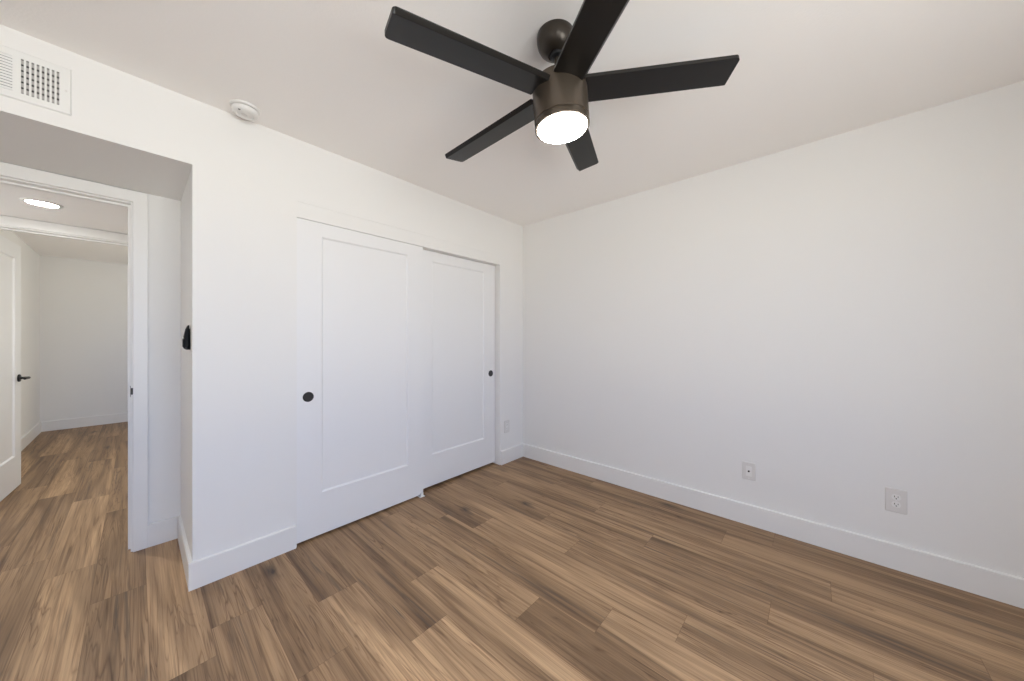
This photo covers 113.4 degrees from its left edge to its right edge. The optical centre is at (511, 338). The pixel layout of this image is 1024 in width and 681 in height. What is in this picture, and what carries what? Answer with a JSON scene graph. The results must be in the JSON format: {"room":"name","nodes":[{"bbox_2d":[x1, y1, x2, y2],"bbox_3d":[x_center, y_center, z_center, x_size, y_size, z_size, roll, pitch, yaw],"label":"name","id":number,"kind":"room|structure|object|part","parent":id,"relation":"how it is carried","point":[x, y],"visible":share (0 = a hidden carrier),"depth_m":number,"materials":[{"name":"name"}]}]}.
{"room":"empty bedroom","nodes":[
{"label":"empty bedroom","id":0,"kind":"room"},
{"bbox_2d":[0,235,30,501],"bbox_3d":[-3.910,0.223,2.605,0.100,2.020,0.767,0,0,-44],"label":"door","id":1,"kind":"structure","parent":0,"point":[10,252],"depth_m":2.72,"materials":[{"name":"white paint"}]},
{"bbox_2d":[0,230,39,436],"bbox_3d":[-5.153,0.061,3.376,3.465,2.365,0.120,0,0,42],"label":"wall","id":2,"kind":"structure","parent":0,"point":[30,259],"depth_m":4.07,"materials":[{"name":"white paint"}]},
{"bbox_2d":[21,422,40,450],"bbox_3d":[-5.063,1.176,3.386,3.345,0.135,0.015,0,0,42],"label":"baseboard","id":3,"kind":"structure","parent":2,"relation":"attached to","point":[35,431],"depth_m":4.04,"materials":[{"name":"white paint"}]},
{"bbox_2d":[0,215,127,243],"bbox_3d":[-3.406,0.061,2.642,0.115,2.365,4.300,0,0,42],"label":"wall","id":4,"kind":"structure","parent":0,"point":[3,215],"depth_m":2.55,"materials":[{"name":"white paint"}]},
{"bbox_2d":[0,215,127,246],"bbox_3d":[-3.442,0.189,2.603,0.151,2.108,0.909,0,0,42],"label":"trim","id":5,"kind":"structure","parent":4,"relation":"attached to","point":[4,220],"depth_m":2.55,"materials":[{"name":"white paint"}]},
{"bbox_2d":[12,231,127,264],"bbox_3d":[-4.265,-1.172,4.279,3.580,0.100,2.650,0,0,42],"label":"ceiling","id":6,"kind":"structure","parent":0,"point":[43,245],"depth_m":4.17,"materials":[{"name":"white paint"}]},
{"bbox_2d":[40,255,127,421],"bbox_3d":[-5.513,0.061,5.479,0.120,2.365,2.530,0,0,42],"label":"wall","id":7,"kind":"structure","parent":0,"point":[84,303],"depth_m":4.76,"materials":[{"name":"white paint"}]},
{"bbox_2d":[41,412,127,431],"bbox_3d":[-5.498,1.176,5.395,0.015,0.135,2.395,0,0,42],"label":"baseboard","id":8,"kind":"structure","parent":7,"relation":"attached to","point":[120,417],"depth_m":4.76,"materials":[{"name":"white paint"}]},
{"bbox_2d":[0,162,180,551],"bbox_3d":[-1.896,0.187,2.416,0.115,2.112,4.420,0,0,42],"label":"wall","id":9,"kind":"structure","parent":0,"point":[164,214],"depth_m":2.06,"materials":[{"name":"white paint"}]},
{"bbox_2d":[0,162,147,551],"bbox_3d":[-2.521,0.190,1.717,0.155,2.106,0.899,0,0,42],"label":"door frame","id":10,"kind":"structure","parent":9,"relation":"in","point":[139,391],"depth_m":1.97,"materials":[{"name":"white paint"}]},
{"bbox_2d":[148,516,177,546],"bbox_3d":[-2.132,1.176,2.056,0.015,0.135,0.125,0,0,42],"label":"baseboard","id":11,"kind":"structure","parent":9,"relation":"attached to","point":[165,530],"depth_m":2.05,"materials":[{"name":"white paint"}]},
{"bbox_2d":[0,120,189,233],"bbox_3d":[-2.681,-1.033,1.991,1.835,0.328,4.300,0,0,42],"label":"ceiling","id":12,"kind":"structure","parent":0,"point":[22,146],"depth_m":1.78,"materials":[{"name":"white paint"}]},
{"bbox_2d":[19,198,63,208],"bbox_3d":[-3.007,-0.865,2.154,0.170,0.008,0.170,0,0,42],"label":"recessed light","id":13,"kind":"object","parent":12,"relation":"in","point":[41,203],"visible":1,"depth_m":2.15,"materials":[{"name":"white plastic"}]},
{"bbox_2d":[181,174,189,549],"bbox_3d":[-1.844,0.187,1.969,0.560,2.112,0.100,0,0,42],"label":"wall","id":14,"kind":"structure","parent":0,"point":[185,201],"depth_m":1.91,"materials":[{"name":"white paint"}]},
{"bbox_2d":[178,515,191,586],"bbox_3d":[-1.843,1.176,1.891,0.665,0.135,0.015,0,0,42],"label":"baseboard","id":15,"kind":"structure","parent":14,"relation":"attached to","point":[182,540],"depth_m":1.84,"materials":[{"name":"white paint"}]},
{"bbox_2d":[182,325,189,349],"bbox_3d":[-1.683,-0.008,1.739,0.046,0.127,0.027,0,0,42],"label":"remote","id":16,"kind":"object","parent":14,"relation":"attached to","point":[186,338],"visible":1,"depth_m":1.73,"materials":[{"name":"black plastic"}]},
{"bbox_2d":[0,24,522,561],"bbox_3d":[-1.357,0.023,2.014,0.105,2.440,4.300,0,0,42],"label":"wall","id":17,"kind":"structure","parent":0,"point":[243,173],"depth_m":1.84,"materials":[{"name":"white paint"}]},
{"bbox_2d":[0,45,71,115],"bbox_3d":[-1.978,-1.023,1.237,0.008,0.192,0.438,0,0,42],"label":"air vent","id":18,"kind":"object","parent":17,"relation":"in","point":[26,78],"visible":1,"depth_m":1.33,"materials":[{"name":"white metal"}]},
{"bbox_2d":[188,525,295,591],"bbox_3d":[-1.441,1.176,1.831,0.015,0.135,0.463,0,0,42],"label":"baseboard","id":19,"kind":"structure","parent":17,"relation":"attached to","point":[214,567],"depth_m":1.80,"materials":[{"name":"white paint"}]},
{"bbox_2d":[297,218,422,543],"bbox_3d":[-1.010,0.250,2.354,0.038,1.956,0.877,0,0,42],"label":"sliding closet door","id":20,"kind":"structure","parent":17,"relation":"in","point":[360,295],"depth_m":2.27,"materials":[{"name":"white paint"}]},
{"bbox_3d":[-1.249,0.355,2.062,0.003,0.061,0.061,0,0,42],"label":"finger pull","id":21,"kind":"part","parent":20,"relation":"part of","materials":[{"name":"black metal"}]},
{"bbox_2d":[304,393,312,400],"bbox_3d":[-1.249,0.355,2.062,0.001,0.047,0.047,0,0,42],"label":"door pull","id":22,"kind":"object","parent":20,"relation":"on","point":[307,396],"depth_m":2.06,"materials":[{"name":"black metal"}]},
{"bbox_2d":[423,250,494,488],"bbox_3d":[-0.483,0.246,3.027,0.038,1.946,0.901,0,0,42],"label":"sliding closet door","id":23,"kind":"structure","parent":17,"relation":"in","point":[459,293],"depth_m":3.00,"materials":[{"name":"white paint"}]},
{"bbox_2d":[492,265,499,464],"bbox_3d":[-0.157,0.256,3.354,0.103,1.974,0.004,0,0,42],"label":"trim","id":24,"kind":"structure","parent":17,"relation":"attached to","point":[497,268],"depth_m":3.34,"materials":[{"name":"white paint"}]},
{"bbox_2d":[504,420,508,432],"bbox_3d":[-0.051,0.881,3.386,0.008,0.122,0.076,0,0,42],"label":"wall outlet","id":25,"kind":"object","parent":17,"relation":"attached to","point":[506,423],"visible":1,"depth_m":3.38,"materials":[{"name":"white plastic"}]},
{"bbox_2d":[500,444,522,464],"bbox_3d":[0.002,1.176,3.440,0.015,0.135,0.331,0,0,42],"label":"baseboard","id":26,"kind":"structure","parent":17,"relation":"attached to","point":[513,453],"depth_m":3.42,"materials":[{"name":"white paint"}]},
{"bbox_2d":[0,422,1023,680],"bbox_3d":[-2.242,1.268,2.297,9.240,0.050,5.400,0,0,42],"label":"floor","id":27,"kind":"structure","parent":0,"point":[523,568],"depth_m":1.62,"materials":[{"name":"brown wood"}]},
{"bbox_2d":[0,0,1023,225],"bbox_3d":[0.027,-1.247,0.772,3.825,0.100,4.540,0,0,42],"label":"ceiling","id":28,"kind":"structure","parent":0,"point":[324,74],"depth_m":1.51,"materials":[{"name":"white paint"}]},
{"bbox_2d":[230,99,259,120],"bbox_3d":[-1.380,-1.176,1.741,0.124,0.042,0.124,0,0,42],"label":"smoke detector","id":29,"kind":"object","parent":28,"relation":"attached to","point":[243,109],"visible":1,"depth_m":1.72,"materials":[{"name":"white plastic"}]},
{"bbox_2d":[385,0,739,170],"bbox_3d":[0.154,-1.006,1.357,1.218,0.383,1.267,0,0,42],"label":"ceiling fan","id":30,"kind":"object","parent":28,"relation":"hanging from","point":[562,92],"visible":1,"depth_m":1.24,"materials":[{"name":"brown metal"}]},
{"bbox_3d":[-0.128,-0.950,1.135,0.556,0.063,0.125,0,0,-32],"label":"blade","id":31,"kind":"part","parent":30,"relation":"part of","materials":[{"name":"black wood"}]},
{"bbox_3d":[-0.095,-0.954,1.573,0.557,0.067,0.124,0,0,40],"label":"blade","id":32,"kind":"part","parent":30,"relation":"part of","materials":[{"name":"black wood"}]},
{"bbox_3d":[0.330,-0.984,1.676,0.124,0.056,0.557,0,0,22],"label":"blade","id":33,"kind":"part","parent":30,"relation":"part of","materials":[{"name":"black wood"}]},
{"bbox_3d":[0.276,-0.978,0.968,0.125,0.034,0.556,0,0,-14],"label":"blade","id":34,"kind":"part","parent":30,"relation":"part of","materials":[{"name":"black wood"}]},
{"bbox_3d":[0.559,-0.999,1.302,0.557,0.070,0.124,0,0,4],"label":"blade","id":35,"kind":"part","parent":30,"relation":"part of","materials":[{"name":"black wood"}]},
{"bbox_2d":[523,81,1023,577],"bbox_3d":[1.252,0.023,2.642,4.500,2.440,0.120,0,0,42],"label":"wall","id":36,"kind":"structure","parent":0,"point":[840,317],"depth_m":2.03,"materials":[{"name":"white paint"}]},
{"bbox_2d":[742,461,755,480],"bbox_3d":[1.586,0.885,2.253,0.075,0.116,0.013,0,0,42],"label":"wall plate","id":37,"kind":"object","parent":36,"relation":"attached to","point":[748,469],"visible":1,"depth_m":2.25,"materials":[{"name":"white plastic"}]},
{"bbox_2d":[522,443,1023,608],"bbox_3d":[1.452,1.176,2.372,3.600,0.135,0.015,0,0,42],"label":"baseboard","id":38,"kind":"structure","parent":36,"relation":"attached to","point":[985,582],"depth_m":2.01,"materials":[{"name":"white paint"}]},
{"bbox_2d":[885,487,906,514],"bbox_3d":[2.075,0.874,1.817,0.080,0.127,0.008,0,0,42],"label":"wall outlet","id":39,"kind":"object","parent":36,"relation":"attached to","point":[895,499],"visible":1,"depth_m":1.82,"materials":[{"name":"white plastic"}]},
{"bbox_2d":[891,501,900,507],"bbox_3d":[2.073,0.894,1.815,0.034,0.029,0.003,0,0,42],"label":"receptacle","id":40,"kind":"object","parent":39,"relation":"attached to","point":[894,504],"depth_m":1.82,"materials":[{"name":"white plastic"}]},
{"bbox_2d":[891,494,900,500],"bbox_3d":[2.073,0.855,1.815,0.034,0.029,0.003,0,0,42],"label":"receptacle","id":41,"kind":"object","parent":39,"relation":"attached to","point":[894,497],"depth_m":1.82,"materials":[{"name":"white plastic"}]}
]}

